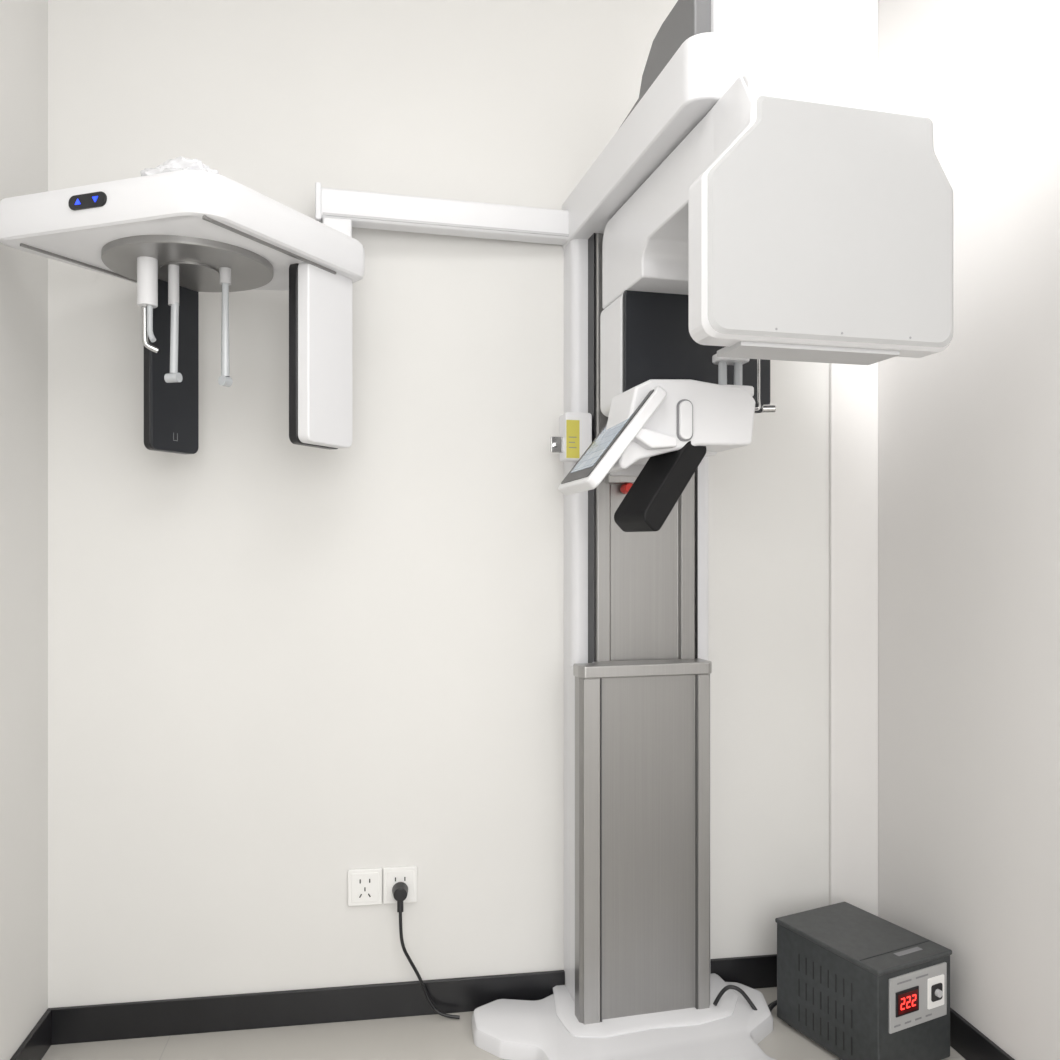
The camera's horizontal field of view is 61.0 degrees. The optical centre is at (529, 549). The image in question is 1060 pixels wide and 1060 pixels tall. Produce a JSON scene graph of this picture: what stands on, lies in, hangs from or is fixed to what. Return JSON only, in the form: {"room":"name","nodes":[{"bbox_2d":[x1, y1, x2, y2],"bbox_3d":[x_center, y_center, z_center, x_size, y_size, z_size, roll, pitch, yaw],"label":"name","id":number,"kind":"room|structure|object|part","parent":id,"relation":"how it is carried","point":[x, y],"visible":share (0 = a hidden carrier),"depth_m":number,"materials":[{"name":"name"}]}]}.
{"room":"radiology room","nodes":[
{"label":"radiology room","id":0,"kind":"room"},
{"bbox_2d":[0,0,47,1059],"bbox_3d":[-0.910,-0.225,0.207,0.100,2.850,4.000,0,0,-9],"label":"wall","id":1,"kind":"structure","parent":0,"point":[23,23],"depth_m":2.03,"materials":[{"name":"paint"}]},
{"bbox_2d":[10,1010,50,1059],"bbox_3d":[-0.854,1.157,0.209,0.012,0.086,3.988,0,0,-9],"label":"baseboard","id":2,"kind":"structure","parent":1,"relation":"attached to","point":[37,1043],"depth_m":2.10,"materials":[{"name":"black plastic"}]},
{"bbox_2d":[48,0,828,1007],"bbox_3d":[-0.108,-0.225,2.409,2.372,2.850,0.100,0,0,-9],"label":"wall","id":3,"kind":"structure","parent":0,"point":[279,668],"depth_m":2.31,"materials":[{"name":"paint"}]},
{"bbox_2d":[348,868,381,905],"bbox_3d":[-0.422,0.862,2.303,0.086,0.092,0.012,0,0,-9],"label":"wall socket","id":4,"kind":"object","parent":3,"relation":"attached to","point":[365,884],"visible":1,"depth_m":2.30,"materials":[{"name":"plastic"}]},
{"bbox_2d":[383,866,416,903],"bbox_3d":[-0.334,0.862,2.316,0.086,0.092,0.012,0,0,-9],"label":"wall socket","id":5,"kind":"object","parent":3,"relation":"attached to","point":[406,874],"visible":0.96,"depth_m":2.31,"materials":[{"name":"plastic"}]},
{"bbox_2d":[392,882,459,1018],"bbox_3d":[-0.266,1.025,2.300,0.171,0.348,0.041,0,0,-9],"label":"cord","id":6,"kind":"object","parent":5,"relation":"attached to","point":[400,889],"visible":1,"depth_m":2.28,"materials":[{"name":"black plastic"}]},
{"bbox_2d":[46,954,776,1044],"bbox_3d":[-0.170,1.157,2.342,2.030,0.086,0.014,0,0,-9],"label":"baseboard","id":7,"kind":"structure","parent":3,"relation":"attached to","point":[180,1016],"depth_m":2.28,"materials":[{"name":"black plastic"}]},
{"bbox_2d":[41,987,965,1059],"bbox_3d":[0.212,1.250,0.384,2.372,0.100,4.200,0,0,-9],"label":"floor","id":8,"kind":"structure","parent":0,"point":[434,1036],"depth_m":2.18,"materials":[{"name":"tile"}]},
{"bbox_2d":[0,0,952,1059],"bbox_3d":[-0.170,0.077,1.834,1.777,2.245,1.006,0,0,-14],"label":"machine","id":9,"kind":"object","parent":8,"relation":"on","point":[758,201],"visible":1,"depth_m":1.96,"materials":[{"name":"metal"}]},
{"bbox_3d":[-0.757,-0.566,1.911,0.022,0.092,0.022,0,0,27],"label":"ear rod stem","id":10,"kind":"part","parent":9,"relation":"part of","materials":[{"name":"white plastic"}]},
{"bbox_3d":[-0.814,-0.427,2.064,0.007,0.405,0.134,0,0,27],"label":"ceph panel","id":11,"kind":"part","parent":9,"relation":"part of","materials":[{"name":"black plastic"}]},
{"bbox_2d":[140,156,217,175],"bbox_3d":[-0.689,-0.731,1.749,0.194,0.045,0.109,0,0,18],"label":"plastic bag","id":12,"kind":"object","parent":9,"relation":"on","point":[179,163],"visible":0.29,"depth_m":1.71,"materials":[{"name":"white plastic"}]},
{"bbox_3d":[-0.659,-0.594,1.946,0.024,0.037,0.024,0,0,27],"label":"nasion support stem","id":13,"kind":"part","parent":9,"relation":"part of","materials":[{"name":"white plastic"}]},
{"bbox_3d":[-0.659,-0.476,1.946,0.018,0.203,0.018,0,0,27],"label":"nasion support rod","id":14,"kind":"part","parent":9,"relation":"part of","materials":[{"name":"white plastic"}]},
{"bbox_3d":[-0.482,-0.431,2.025,0.023,0.398,0.153,0,0,27],"label":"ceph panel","id":15,"kind":"part","parent":9,"relation":"part of","materials":[{"name":"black plastic"}]},
{"bbox_3d":[-0.474,-0.733,2.210,0.070,0.146,0.060,0,0,-14],"label":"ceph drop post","id":16,"kind":"part","parent":9,"relation":"part of","materials":[{"name":"white plastic"}]},
{"bbox_3d":[-0.205,-0.842,2.279,0.635,0.076,0.055,0,0,-14],"label":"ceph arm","id":17,"kind":"part","parent":9,"relation":"part of","materials":[{"name":"white plastic"}]},
{"bbox_3d":[-0.201,-0.813,2.251,0.620,0.006,0.004,0,0,-14],"label":"ceph arm rail","id":18,"kind":"part","parent":9,"relation":"part of","materials":[{"name":"white plastic"}]},
{"bbox_2d":[551,412,591,461],"bbox_3d":[0.104,-0.285,2.284,0.104,0.120,0.075,0,0,0],"label":"warning label","id":19,"kind":"object","parent":9,"relation":"attached to","point":[575,428],"depth_m":2.26,"materials":[{"name":"yellow paper"}]},
{"bbox_3d":[0.171,-0.228,1.917,0.026,0.256,0.244,39,-8,-10],"label":"tablet frame","id":20,"kind":"part","parent":9,"relation":"part of","materials":[{"name":"white plastic"}]},
{"bbox_3d":[0.246,-0.155,2.270,0.026,0.026,0.042,0,0,-14],"label":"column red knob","id":21,"kind":"part","parent":9,"relation":"part of","materials":[{"name":"red plastic"}]},
{"bbox_2d":[633,428,676,449],"bbox_3d":[0.247,-0.227,1.835,0.102,0.044,0.035,0,0,-14],"label":"console shelf","id":22,"kind":"object","parent":9,"relation":"attached to","point":[643,438],"depth_m":1.82,"materials":[{"name":"white plastic"}]},
{"bbox_3d":[0.423,-0.385,1.975,0.019,0.070,0.019,0,0,-14],"label":"chin rest post","id":23,"kind":"part","parent":9,"relation":"part of","materials":[{"name":"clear plastic"}]},
{"bbox_3d":[0.442,-0.421,1.979,0.075,0.018,0.060,0,0,-14],"label":"chin rest plate","id":24,"kind":"part","parent":9,"relation":"part of","materials":[{"name":"white plastic"}]},
{"bbox_3d":[0.459,-0.385,1.984,0.019,0.070,0.019,0,0,-14],"label":"chin rest post","id":25,"kind":"part","parent":9,"relation":"part of","materials":[{"name":"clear plastic"}]},
{"bbox_3d":[0.418,-0.691,1.878,0.310,0.202,0.755,0,0,-14],"label":"rotating arm","id":26,"kind":"part","parent":9,"relation":"part of","materials":[{"name":"white plastic"}]},
{"bbox_3d":[0.487,-0.373,1.990,0.082,0.134,0.022,0,0,-37],"label":"chin rest rod","id":27,"kind":"part","parent":9,"relation":"part of","materials":[{"name":"silver metal"}]},
{"bbox_2d":[713,902,951,1059],"bbox_3d":[0.726,1.067,2.181,0.404,0.265,0.402,0,0,-27],"label":"voltage regulator","id":28,"kind":"object","parent":8,"relation":"on","point":[859,984],"visible":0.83,"depth_m":2.10,"materials":[{"name":"metal"}]},
{"bbox_2d":[805,1008,806,1025],"bbox_3d":[0.674,1.140,2.197,0.002,0.042,0.003,0,0,-27],"label":"vent","id":29,"kind":"object","parent":28,"relation":"attached to","point":[805,1008],"depth_m":2.20,"materials":[{"name":"black metal"}]},
{"bbox_2d":[805,983,806,1000],"bbox_3d":[0.674,1.078,2.197,0.002,0.042,0.003,0,0,-27],"label":"vent","id":30,"kind":"object","parent":28,"relation":"attached to","point":[805,983],"depth_m":2.19,"materials":[{"name":"black metal"}]},
{"bbox_2d":[805,958,806,974],"bbox_3d":[0.674,1.016,2.197,0.002,0.042,0.003,0,0,-27],"label":"vent","id":31,"kind":"object","parent":28,"relation":"attached to","point":[805,958],"depth_m":2.20,"materials":[{"name":"black metal"}]},
{"bbox_3d":[0.806,0.942,2.199,0.244,0.012,0.331,0,0,-27],"label":"lid","id":32,"kind":"part","parent":28,"relation":"part of","materials":[{"name":"black metal"}]},
{"bbox_3d":[0.853,1.020,2.033,0.074,0.056,0.004,0,0,-27],"label":"display frame","id":33,"kind":"part","parent":28,"relation":"part of","materials":[{"name":"black plastic"}]},
{"bbox_3d":[0.886,1.021,2.055,0.186,0.122,0.006,0,0,-27],"label":"panel","id":34,"kind":"part","parent":28,"relation":"part of","materials":[{"name":"grey plastic"}]},
{"bbox_3d":[0.936,1.019,2.076,0.054,0.070,0.004,0,0,-27],"label":"breaker plate","id":35,"kind":"part","parent":28,"relation":"part of","materials":[{"name":"plastic"}]},
{"bbox_2d":[935,989,942,997],"bbox_3d":[0.940,1.019,2.069,0.016,0.016,0.009,0,0,-27],"label":"switch","id":36,"kind":"object","parent":28,"relation":"attached to","point":[938,992],"depth_m":2.07,"materials":[{"name":"white plastic"}]},
{"bbox_2d":[829,0,877,915],"bbox_3d":[0.903,-0.225,2.511,0.142,2.850,0.014,0,0,-9],"label":"wall","id":37,"kind":"structure","parent":0,"point":[853,389],"depth_m":2.50,"materials":[{"name":"paint"}]},
{"bbox_2d":[878,0,1059,1059],"bbox_3d":[1.334,-0.225,0.561,0.100,2.850,4.000,0,0,-9],"label":"wall","id":38,"kind":"structure","parent":0,"point":[969,430],"depth_m":2.10,"materials":[{"name":"paint"}]},
{"bbox_2d":[950,1007,1014,1059],"bbox_3d":[1.280,1.157,0.546,0.012,0.086,3.986,0,0,-9],"label":"baseboard","id":39,"kind":"structure","parent":38,"relation":"attached to","point":[967,1040],"depth_m":2.10,"materials":[{"name":"black plastic"}]}
]}

